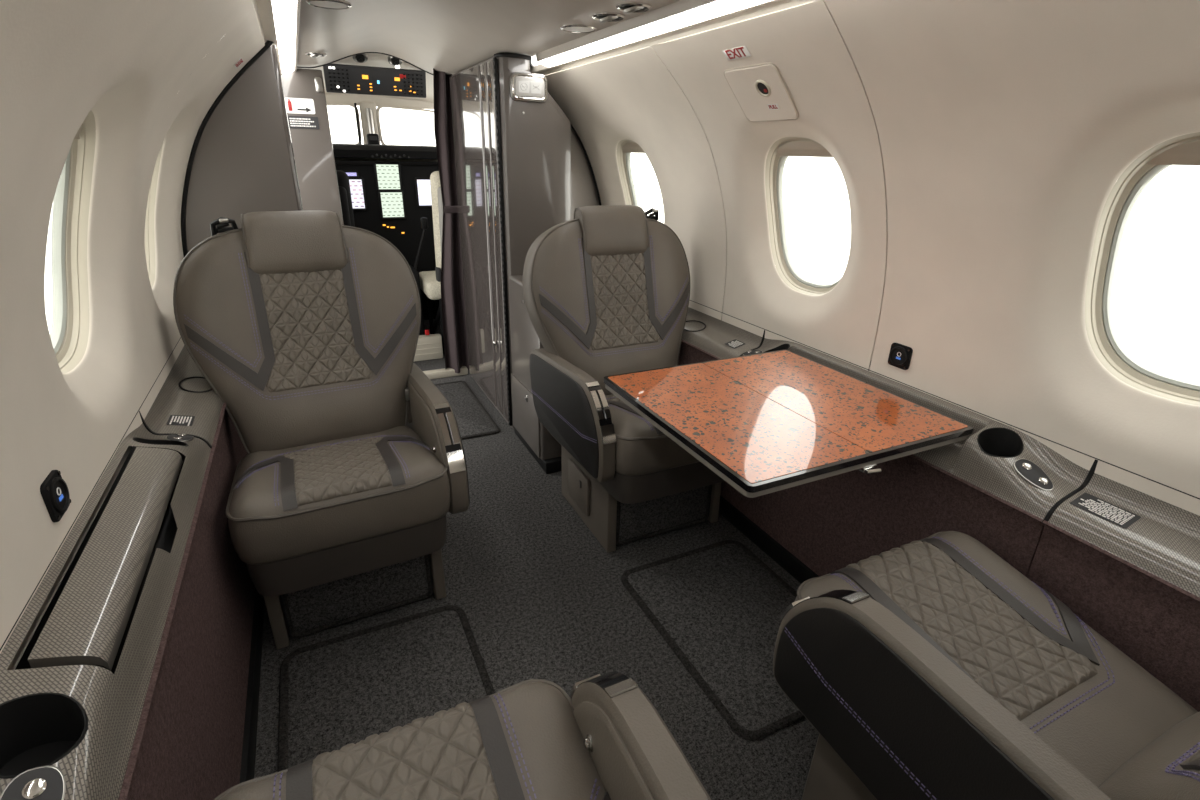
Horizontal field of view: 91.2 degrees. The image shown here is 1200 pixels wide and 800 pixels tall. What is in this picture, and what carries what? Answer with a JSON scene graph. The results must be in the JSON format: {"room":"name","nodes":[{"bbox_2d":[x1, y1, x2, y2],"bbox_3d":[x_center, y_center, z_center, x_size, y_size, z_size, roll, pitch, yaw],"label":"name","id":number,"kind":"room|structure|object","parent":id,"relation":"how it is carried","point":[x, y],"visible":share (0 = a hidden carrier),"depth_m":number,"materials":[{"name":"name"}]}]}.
{"room":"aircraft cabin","nodes":[
{"label":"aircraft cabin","id":0,"kind":"room"},
{"bbox_2d":[15,446,136,669],"bbox_3d":[-0.520,0.591,0.474,0.065,0.660,3.310,-9,25,-24],"label":"trim","id":1,"kind":"structure","parent":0,"point":[23,663],"depth_m":0.81,"materials":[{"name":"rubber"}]},
{"bbox_2d":[0,0,264,669],"bbox_3d":[-0.361,-0.007,0.309,0.345,0.737,3.330,-9,25,-24],"label":"wall","id":2,"kind":"structure","parent":0,"point":[130,63],"depth_m":0.77,"materials":[{"name":"beige plastic"}]},
{"bbox_2d":[40,470,70,521],"bbox_3d":[-0.670,0.118,0.726,0.009,0.052,0.052,-9,25,-24],"label":"port","id":3,"kind":"object","parent":2,"relation":"attached to","point":[54,491],"visible":1,"depth_m":0.72,"materials":[{"name":"black plastic"}]},
{"bbox_2d":[50,110,95,372],"bbox_3d":[-0.820,-0.237,0.895,0.150,0.384,0.294,-9,25,-24],"label":"window","id":4,"kind":"structure","parent":2,"relation":"in","point":[69,334],"depth_m":1.00,"materials":[{"name":"beige plastic"}]},
{"bbox_2d":[74,125,81,138],"bbox_3d":[-0.779,-0.395,0.848,0.018,0.033,0.205,-9,25,-24],"label":"blind","id":5,"kind":"object","parent":4,"relation":"attached to","point":[78,135],"depth_m":0.92,"materials":[{"name":"beige plastic"}]},
{"bbox_2d":[0,337,180,650],"bbox_3d":[-0.683,0.162,0.759,0.004,0.003,2.330,-9,25,-24],"label":"trim","id":6,"kind":"structure","parent":2,"relation":"attached to","point":[180,337],"depth_m":0.76,"materials":[{"name":"grey plastic"}]},
{"bbox_2d":[0,411,212,799],"bbox_3d":[-0.633,0.232,0.792,0.105,0.150,0.854,-9,25,-24],"label":"ledge","id":7,"kind":"object","parent":2,"relation":"attached to","point":[69,721],"visible":1,"depth_m":0.63,"materials":[{"name":"grey woven carbon fibre"}]},
{"bbox_2d":[144,144,162,287],"bbox_3d":[-1.082,-0.454,1.395,0.150,0.384,0.294,-9,25,-24],"label":"window","id":8,"kind":"structure","parent":2,"relation":"in","point":[149,239],"depth_m":1.52,"materials":[{"name":"beige plastic"}]},
{"bbox_2d":[144,345,222,445],"bbox_3d":[-0.980,-0.056,1.453,0.105,0.150,0.768,-9,25,-24],"label":"ledge","id":9,"kind":"object","parent":2,"relation":"attached to","point":[186,403],"visible":0.53,"depth_m":1.26,"materials":[{"name":"grey woven carbon fibre"}]},
{"bbox_2d":[234,58,242,68],"bbox_3d":[-0.909,-0.847,1.478,0.020,0.018,0.080,-9,25,-24],"label":"exit sign","id":10,"kind":"object","parent":2,"relation":"attached to","point":[239,62],"visible":1,"depth_m":1.47,"materials":[{"name":"red"}]},
{"bbox_2d":[252,0,281,73],"bbox_3d":[-0.372,-0.539,0.587,0.043,0.028,4.180,-9,25,-24],"label":"trim","id":11,"kind":"structure","parent":2,"relation":"attached to","point":[263,8],"depth_m":1.33,"materials":[{"name":"beige plastic"}]},
{"bbox_2d":[118,402,254,799],"bbox_3d":[-0.770,0.311,1.215,0.035,0.440,1.606,-9,25,-24],"label":"wall","id":12,"kind":"structure","parent":0,"point":[188,743],"depth_m":0.92,"materials":[{"name":"red fabric"}]},
{"bbox_2d":[239,588,264,783],"bbox_3d":[-0.647,0.674,1.000,0.090,0.056,2.330,-9,25,-24],"label":"baseboard","id":13,"kind":"structure","parent":12,"relation":"attached to","point":[247,771],"depth_m":1.17,"materials":[{"name":"black rubber"}]},
{"bbox_2d":[185,47,297,251],"bbox_3d":[-1.058,-0.351,1.791,0.317,1.310,0.030,-9,25,-24],"label":"wall","id":14,"kind":"structure","parent":0,"point":[241,165],"depth_m":1.65,"materials":[{"name":"grey paint"}]},
{"bbox_2d":[181,40,273,256],"bbox_3d":[-1.039,-0.609,1.669,0.336,0.760,0.013,-9,25,-24],"label":"trim","id":15,"kind":"structure","parent":14,"relation":"attached to","point":[268,43],"depth_m":1.59,"materials":[{"name":"black rubber"}]},
{"bbox_2d":[270,45,302,210],"bbox_3d":[-0.915,-0.371,1.857,0.027,1.300,0.027,-9,25,-24],"label":"trim","id":16,"kind":"structure","parent":14,"relation":"attached to","point":[273,47],"depth_m":1.68,"materials":[{"name":"grey paint"}]},
{"bbox_2d":[190,68,343,224],"bbox_3d":[-1.359,-0.677,2.520,0.500,1.330,0.030,-9,25,-24],"label":"wall","id":17,"kind":"structure","parent":0,"point":[313,152],"depth_m":2.44,"materials":[{"name":"grey paint"}]},
{"bbox_2d":[294,0,300,70],"bbox_3d":[-0.300,-0.563,0.596,0.012,0.026,4.150,-9,25,-24],"label":"trim","id":18,"kind":"structure","parent":17,"relation":"attached to","point":[298,2],"depth_m":1.49,"materials":[{"name":"plastic"}]},
{"bbox_2d":[285,98,314,113],"bbox_3d":[-1.205,-1.181,2.360,0.105,0.056,0.003,-9,25,-24],"label":"sign","id":19,"kind":"object","parent":17,"relation":"attached to","point":[293,105],"visible":0.97,"depth_m":2.36,"materials":[{"name":"white"}]},
{"bbox_2d":[287,116,318,128],"bbox_3d":[-1.204,-1.127,2.385,0.112,0.045,0.002,-9,25,-24],"label":"placard","id":20,"kind":"object","parent":17,"relation":"attached to","point":[302,122],"visible":1,"depth_m":2.38,"materials":[{"name":"grey"}]},
{"bbox_2d":[314,77,322,92],"bbox_3d":[-1.130,-1.266,2.360,0.026,0.055,0.013,-9,25,-24],"label":"hook","id":21,"kind":"object","parent":17,"relation":"attached to","point":[318,82],"visible":1,"depth_m":2.35,"materials":[{"name":"silver metal"}]},
{"bbox_2d":[297,52,432,74],"bbox_3d":[-0.897,-1.415,2.465,0.710,0.084,0.012,-9,25,-24],"label":"trim","id":22,"kind":"structure","parent":17,"relation":"attached to","point":[363,52],"depth_m":2.42,"materials":[{"name":"black rubber"}]},
{"bbox_2d":[423,366,467,378],"bbox_3d":[-0.891,-0.116,2.882,0.480,0.036,0.045,-9,25,-24],"label":"door sill","id":23,"kind":"structure","parent":17,"relation":"attached to","point":[449,372],"depth_m":2.92,"materials":[{"name":"silver plastic"}]},
{"bbox_2d":[277,41,433,102],"bbox_3d":[-1.097,-1.551,2.858,1.400,0.250,0.930,-9,25,-24],"label":"ceiling","id":24,"kind":"structure","parent":0,"point":[374,59],"depth_m":2.80,"materials":[{"name":"beige plastic"}]},
{"bbox_2d":[353,53,367,62],"bbox_3d":[-1.071,-1.534,2.621,0.064,0.051,0.061,-9,25,-24],"label":"air nozzle","id":25,"kind":"object","parent":24,"relation":"attached to","point":[360,58],"visible":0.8,"depth_m":2.62,"materials":[{"name":"black plastic"}]},
{"bbox_2d":[323,63,425,97],"bbox_3d":[-1.059,-1.513,2.787,0.455,0.118,0.069,-9,25,-24],"label":"panel","id":26,"kind":"object","parent":24,"relation":"attached to","point":[339,78],"visible":0.98,"depth_m":2.77,"materials":[{"name":"grey plastic"}]},
{"bbox_2d":[387,56,402,65],"bbox_3d":[-0.936,-1.556,2.682,0.064,0.051,0.061,-9,25,-24],"label":"air nozzle","id":27,"kind":"object","parent":24,"relation":"attached to","point":[393,61],"visible":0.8,"depth_m":2.67,"materials":[{"name":"black plastic"}]},
{"bbox_2d":[335,161,439,319],"bbox_3d":[-1.348,-0.965,3.628,1.460,1.060,0.030,-9,25,-24],"label":"wall","id":28,"kind":"structure","parent":0,"point":[435,303],"depth_m":3.57,"materials":[{"name":"black"}]},
{"bbox_2d":[327,103,361,143],"bbox_3d":[-1.598,-1.493,3.183,0.561,0.226,0.040,-9,25,-24],"label":"window","id":29,"kind":"structure","parent":28,"relation":"in","point":[328,104],"depth_m":3.23,"materials":[{"name":"beige plastic"}]},
{"bbox_2d":[366,108,379,144],"bbox_3d":[-1.272,-1.516,3.268,0.060,0.194,0.078,-9,25,-24],"label":"standby compass","id":30,"kind":"object","parent":28,"relation":"attached to","point":[372,138],"visible":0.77,"depth_m":3.26,"materials":[{"name":"black"}]},
{"bbox_2d":[325,94,437,161],"bbox_3d":[-1.303,-1.569,3.305,1.470,0.415,0.050,-9,25,-24],"label":"trim","id":31,"kind":"structure","parent":28,"relation":"attached to","point":[363,101],"depth_m":3.30,"materials":[{"name":"beige plastic"}]},
{"bbox_2d":[376,105,433,144],"bbox_3d":[-1.009,-1.591,3.450,0.561,0.226,0.040,-9,25,-24],"label":"window","id":32,"kind":"structure","parent":28,"relation":"in","point":[381,106],"depth_m":3.33,"materials":[{"name":"beige plastic"}]},
{"bbox_2d":[297,0,678,74],"bbox_3d":[0.011,-0.671,0.730,0.710,0.094,4.180,-9,25,-24],"label":"ceiling","id":33,"kind":"structure","parent":0,"point":[452,37],"depth_m":1.68,"materials":[{"name":"plastic"}]},
{"bbox_2d":[272,0,295,73],"bbox_3d":[-0.320,-0.543,0.582,0.046,0.028,4.130,-9,25,-24],"label":"light strip","id":34,"kind":"object","parent":33,"relation":"attached to","point":[284,11],"visible":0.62,"depth_m":1.44,"materials":[{"name":"white plastic"}]},
{"bbox_2d":[305,52,326,57],"bbox_3d":[-0.969,-1.178,2.005,0.067,0.022,0.067,-9,25,-24],"label":"ceiling vent","id":35,"kind":"object","parent":33,"relation":"in","point":[313,54],"visible":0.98,"depth_m":1.99,"materials":[{"name":"silver metal"}]},
{"bbox_2d":[306,0,350,9],"bbox_3d":[-0.596,-0.872,1.293,0.092,0.007,0.092,-9,25,-24],"label":"recessed light","id":36,"kind":"object","parent":33,"relation":"in","point":[327,4],"visible":1,"depth_m":1.29,"materials":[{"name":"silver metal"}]},
{"bbox_2d":[433,68,468,372],"bbox_3d":[-0.692,-0.759,2.685,0.129,1.342,0.082,-9,25,-24],"label":"curtain","id":37,"kind":"object","parent":33,"relation":"hanging from","point":[452,285],"visible":0.84,"depth_m":2.71,"materials":[{"name":"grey fabric"}]},
{"bbox_2d":[560,24,596,32],"bbox_3d":[-0.054,-0.937,1.482,0.092,0.007,0.092,-9,25,-24],"label":"recessed light","id":38,"kind":"object","parent":33,"relation":"in","point":[574,28],"visible":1,"depth_m":1.47,"materials":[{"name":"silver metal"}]},
{"bbox_2d":[592,12,624,22],"bbox_3d":[0.020,-0.874,1.343,0.076,0.023,0.076,-9,25,-24],"label":"ceiling vent","id":39,"kind":"object","parent":33,"relation":"in","point":[602,17],"visible":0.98,"depth_m":1.33,"materials":[{"name":"silver metal"}]},
{"bbox_2d":[597,15,621,18],"bbox_3d":[0.020,-0.877,1.342,0.063,0.002,0.063,-2,23,-9],"label":"socket","id":40,"kind":"object","parent":39,"relation":"attached to","point":[598,16],"depth_m":1.33,"materials":[{"name":"silver metal"}]},
{"bbox_2d":[616,2,651,13],"bbox_3d":[0.072,-0.833,1.249,0.076,0.023,0.076,-9,25,-24],"label":"ceiling vent","id":41,"kind":"object","parent":33,"relation":"in","point":[627,7],"visible":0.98,"depth_m":1.23,"materials":[{"name":"silver metal"}]},
{"bbox_2d":[620,5,647,9],"bbox_3d":[0.072,-0.836,1.247,0.063,0.002,0.063,-19,30,-39],"label":"socket","id":42,"kind":"object","parent":41,"relation":"attached to","point":[624,7],"depth_m":1.23,"materials":[{"name":"silver metal"}]},
{"bbox_2d":[540,0,769,66],"bbox_3d":[0.538,-0.510,0.551,0.046,0.028,3.310,-9,25,-24],"label":"light strip","id":43,"kind":"object","parent":33,"relation":"attached to","point":[721,7],"visible":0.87,"depth_m":1.32,"materials":[{"name":"white plastic"}]},
{"bbox_2d":[254,319,818,799],"bbox_3d":[-0.263,0.431,1.743,1.500,0.060,5.400,-9,25,-24],"label":"floor","id":44,"kind":"structure","parent":0,"point":[540,596],"depth_m":1.45,"materials":[{"name":"grey carpet"}]},
{"bbox_2d":[173,210,469,648],"bbox_3d":[-0.643,0.042,1.393,0.548,0.900,0.622,-11,26,-26],"label":"armchair","id":45,"kind":"object","parent":44,"relation":"on","point":[306,324],"visible":1,"depth_m":1.36,"materials":[{"name":"beige leather"}]},
{"bbox_2d":[228,426,449,564],"bbox_3d":[-0.608,0.173,1.371,0.429,0.173,0.462,-11,26,-26],"label":"seat cushion","id":46,"kind":"object","parent":45,"relation":"on","point":[300,495],"depth_m":1.22,"materials":[{"name":"beige leather"}]},
{"bbox_2d":[336,170,354,226],"bbox_3d":[-1.386,-0.685,2.871,0.480,1.049,0.505,-9,25,-24],"label":"seat","id":47,"kind":"object","parent":44,"relation":"on","point":[342,177],"visible":0.07,"depth_m":2.63,"materials":[{"name":"black leather"}]},
{"bbox_2d":[277,605,494,771],"bbox_3d":[-0.409,0.637,1.160,0.405,0.014,0.560,-9,25,-24],"label":"floor mat","id":48,"kind":"object","parent":44,"relation":"on","point":[335,693],"visible":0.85,"depth_m":1.25,"materials":[{"name":"grey carpet"}]},
{"bbox_2d":[409,217,427,334],"bbox_3d":[-1.016,-0.621,3.166,0.217,0.700,0.240,-9,25,-24],"label":"pedestal","id":49,"kind":"object","parent":44,"relation":"on","point":[424,222],"visible":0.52,"depth_m":3.08,"materials":[{"name":"black plastic"}]},
{"bbox_2d":[414,330,442,361],"bbox_3d":[-0.932,-0.298,3.139,0.170,0.170,0.057,-9,25,-24],"label":"step","id":50,"kind":"structure","parent":44,"relation":"on","point":[429,346],"depth_m":3.13,"materials":[{"name":"beige plastic"}]},
{"bbox_2d":[419,171,444,354],"bbox_3d":[-0.728,-0.794,3.168,0.480,1.049,0.505,-9,25,-24],"label":"seat","id":51,"kind":"object","parent":44,"relation":"on","point":[430,281],"visible":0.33,"depth_m":2.97,"materials":[{"name":"grey leather"}]},
{"bbox_2d":[419,271,440,299],"bbox_3d":[-0.741,-0.649,3.249,0.480,0.100,0.340,-9,25,-24],"label":"seat cushion","id":52,"kind":"object","parent":51,"relation":"on","point":[430,286],"depth_m":3.05,"materials":[{"name":"beige fabric"}]},
{"bbox_2d":[214,672,711,799],"bbox_3d":[-0.091,0.492,0.397,0.548,0.869,0.725,-9,25,-24],"label":"armchair","id":53,"kind":"object","parent":44,"relation":"on","point":[531,739],"visible":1,"depth_m":0.64,"materials":[{"name":"beige leather"}]},
{"bbox_2d":[434,381,499,439],"bbox_3d":[-0.701,0.047,2.544,0.383,0.014,0.625,-9,25,-24],"label":"floor mat","id":54,"kind":"object","parent":44,"relation":"on","point":[473,420],"visible":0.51,"depth_m":2.54,"materials":[{"name":"grey carpet"}]},
{"bbox_2d":[450,53,598,428],"bbox_3d":[-0.262,-0.643,2.488,0.529,1.330,0.679,-9,25,-24],"label":"partition","id":55,"kind":"object","parent":44,"relation":"on","point":[523,171],"visible":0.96,"depth_m":2.13,"materials":[{"name":"grey paint"}]},
{"bbox_2d":[510,72,547,101],"bbox_3d":[-0.232,-1.025,1.927,0.128,0.082,0.016,-9,25,-24],"label":"sign","id":56,"kind":"object","parent":55,"relation":"attached to","point":[529,87],"visible":1,"depth_m":1.92,"materials":[{"name":"grey plastic"}]},
{"bbox_2d":[515,77,543,97],"bbox_3d":[-0.230,-1.024,1.925,0.100,0.055,0.006,-9,25,-24],"label":"diffuser","id":57,"kind":"object","parent":56,"relation":"attached to","point":[525,87],"depth_m":1.92,"materials":[{"name":"grey"}]},
{"bbox_2d":[508,275,561,473],"bbox_3d":[-0.087,-0.124,2.175,0.425,0.635,0.360,-9,25,-24],"label":"base cabinet","id":58,"kind":"object","parent":44,"relation":"on","point":[545,449],"visible":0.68,"depth_m":2.09,"materials":[{"name":"grey paint"}]},
{"bbox_2d":[523,205,724,552],"bbox_3d":[0.115,-0.084,1.736,0.548,0.900,0.622,-9,25,-24],"label":"armchair","id":59,"kind":"object","parent":44,"relation":"on","point":[606,289],"visible":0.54,"depth_m":1.71,"materials":[{"name":"beige leather"}]},
{"bbox_2d":[605,394,699,475],"bbox_3d":[0.147,0.047,1.713,0.429,0.173,0.462,-9,25,-24],"label":"seat cushion","id":60,"kind":"object","parent":59,"relation":"on","point":[637,447],"depth_m":1.47,"materials":[{"name":"beige leather"}]},
{"bbox_2d":[621,540,805,739],"bbox_3d":[0.340,0.538,1.437,0.400,0.014,0.550,-9,25,-24],"label":"floor mat","id":61,"kind":"object","parent":44,"relation":"on","point":[718,607],"visible":0.67,"depth_m":1.43,"materials":[{"name":"grey carpet"}]},
{"bbox_2d":[773,531,1199,799],"bbox_3d":[0.642,0.371,0.726,0.548,0.869,0.725,-9,25,-24],"label":"armchair","id":62,"kind":"object","parent":44,"relation":"on","point":[932,667],"visible":1,"depth_m":0.79,"materials":[{"name":"beige leather"}]},
{"bbox_2d":[546,0,1199,515],"bbox_3d":[0.671,-0.243,0.918,0.345,0.744,3.610,-9,25,-24],"label":"wall","id":63,"kind":"structure","parent":0,"point":[1007,129],"depth_m":1.01,"materials":[{"name":"cream plastic"}]},
{"bbox_2d":[571,124,600,204],"bbox_3d":[-0.115,-0.892,2.366,0.316,0.700,0.014,-9,25,-24],"label":"trim","id":64,"kind":"structure","parent":63,"relation":"attached to","point":[572,127],"depth_m":2.37,"materials":[{"name":"black rubber"}]},
{"bbox_2d":[536,0,718,61],"bbox_3d":[0.514,-0.518,0.535,0.012,0.026,3.310,-9,25,-24],"label":"trim","id":65,"kind":"structure","parent":63,"relation":"attached to","point":[680,6],"depth_m":1.38,"materials":[{"name":"plastic"}]},
{"bbox_2d":[617,140,644,205],"bbox_3d":[0.157,-0.766,2.205,0.150,0.384,0.294,-9,25,-24],"label":"window","id":66,"kind":"structure","parent":63,"relation":"in","point":[625,148],"depth_m":2.27,"materials":[{"name":"beige plastic"}]},
{"bbox_2d":[622,143,644,152],"bbox_3d":[0.123,-0.912,2.124,0.018,0.033,0.205,-9,25,-24],"label":"blind","id":67,"kind":"object","parent":66,"relation":"attached to","point":[626,147],"depth_m":2.13,"materials":[{"name":"beige plastic"}]},
{"bbox_2d":[531,0,819,75],"bbox_3d":[0.521,-0.559,0.684,0.043,0.028,3.580,-9,25,-24],"label":"trim","id":68,"kind":"structure","parent":63,"relation":"attached to","point":[772,6],"depth_m":1.32,"materials":[{"name":"beige plastic"}]},
{"bbox_2d":[682,307,763,358],"bbox_3d":[0.265,-0.263,2.016,0.105,0.150,0.768,-9,25,-24],"label":"ledge","id":69,"kind":"object","parent":63,"relation":"attached to","point":[721,339],"visible":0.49,"depth_m":1.82,"materials":[{"name":"grey plastic"}]},
{"bbox_2d":[652,0,887,370],"bbox_3d":[0.399,-0.468,1.436,0.345,0.744,0.568,-9,25,-24],"label":"door","id":70,"kind":"structure","parent":63,"relation":"in","point":[805,43],"depth_m":1.36,"materials":[{"name":"beige plastic"}]},
{"bbox_2d":[722,46,751,60],"bbox_3d":[0.293,-0.744,1.261,0.020,0.018,0.080,-9,25,-24],"label":"exit sign","id":71,"kind":"object","parent":70,"relation":"attached to","point":[739,52],"visible":1,"depth_m":1.26,"materials":[{"name":"white plastic"}]},
{"bbox_2d":[765,137,841,294],"bbox_3d":[0.526,-0.461,1.503,0.150,0.384,0.294,-9,25,-24],"label":"window frame","id":72,"kind":"structure","parent":70,"relation":"attached to","point":[777,156],"depth_m":1.59,"materials":[{"name":"beige plastic"}]},
{"bbox_2d":[776,141,832,156],"bbox_3d":[0.492,-0.607,1.422,0.018,0.033,0.205,-9,25,-24],"label":"blind","id":73,"kind":"object","parent":72,"relation":"attached to","point":[783,148],"depth_m":1.42,"materials":[{"name":"beige plastic"}]},
{"bbox_2d":[888,343,912,369],"bbox_3d":[0.663,-0.097,1.301,0.009,0.052,0.052,-9,25,-24],"label":"port","id":74,"kind":"object","parent":63,"relation":"attached to","point":[900,355],"visible":1,"depth_m":1.30,"materials":[{"name":"black plastic"}]},
{"bbox_2d":[740,330,1096,540],"bbox_3d":[0.612,0.024,1.354,0.105,0.150,0.854,-9,25,-24],"label":"ledge","id":75,"kind":"object","parent":63,"relation":"attached to","point":[997,458],"visible":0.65,"depth_m":1.10,"materials":[{"name":"grey woven-pattern carbon fibre composite"}]},
{"bbox_2d":[604,350,973,497],"bbox_3d":[0.365,0.020,1.237,0.544,0.041,0.534,-9,25,-24],"label":"folding table","id":76,"kind":"object","parent":75,"relation":"on","point":[773,421],"visible":1,"depth_m":1.15,"materials":[{"name":"orange stone"}]},
{"bbox_2d":[690,300,1199,499],"bbox_3d":[0.648,-0.060,1.360,0.004,0.003,2.330,-9,25,-24],"label":"trim","id":77,"kind":"structure","parent":63,"relation":"attached to","point":[690,300],"depth_m":1.14,"materials":[{"name":"black rubber"}]},
{"bbox_2d":[1044,460,1199,596],"bbox_3d":[0.951,0.305,0.706,0.105,0.150,0.723,-9,25,-24],"label":"ledge","id":78,"kind":"object","parent":63,"relation":"attached to","point":[1159,537],"visible":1,"depth_m":0.92,"materials":[{"name":"grey plastic"}]},
{"bbox_2d":[1085,132,1199,405],"bbox_3d":[0.870,-0.176,0.846,0.150,0.384,0.294,-9,25,-24],"label":"window","id":79,"kind":"structure","parent":63,"relation":"in","point":[1104,341],"depth_m":0.95,"materials":[{"name":"beige plastic"}]},
{"bbox_2d":[1147,141,1199,165],"bbox_3d":[0.836,-0.322,0.764,0.018,0.033,0.205,-9,25,-24],"label":"blind","id":80,"kind":"object","parent":79,"relation":"attached to","point":[1172,152],"depth_m":0.82,"materials":[{"name":"beige plastic"}]},
{"bbox_2d":[678,340,1199,711],"bbox_3d":[0.565,0.244,1.448,0.035,0.440,2.330,-9,25,-24],"label":"wall","id":81,"kind":"structure","parent":0,"point":[830,524],"depth_m":1.10,"materials":[{"name":"red fabric"}]},
{"bbox_2d":[719,495,819,583],"bbox_3d":[0.587,0.469,1.558,0.090,0.056,2.330,-9,25,-24],"label":"baseboard","id":82,"kind":"structure","parent":81,"relation":"attached to","point":[766,543],"depth_m":1.68,"materials":[{"name":"black rubber"}]},
{"bbox_3d":[-1.767,-0.667,2.897,0.030,1.000,1.100,-9,25,-24],"label":"wall","id":83,"kind":"structure","parent":0,"visible":0},
{"bbox_2d":[354,103,360,143],"bbox_3d":[-1.344,-1.526,3.260,0.012,0.220,0.020,-9,25,-24],"label":"trim","id":84,"kind":"structure","parent":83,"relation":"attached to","point":[355,104],"depth_m":3.25,"materials":[{"name":"black rubber"}]},
{"bbox_2d":[335,162,438,272],"bbox_3d":[-1.130,-0.937,3.156,1.380,0.635,0.050,-9,25,-24],"label":"panel","id":85,"kind":"object","parent":83,"relation":"attached to","point":[390,202],"visible":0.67,"depth_m":3.12,"materials":[{"name":"black plastic"}]},
{"bbox_2d":[332,143,436,159],"bbox_3d":[-1.194,-1.322,3.156,1.380,0.092,0.519,-9,25,-24],"label":"glareshield","id":86,"kind":"object","parent":85,"relation":"attached to","point":[340,150],"visible":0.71,"depth_m":2.97,"materials":[{"name":"black plastic"}]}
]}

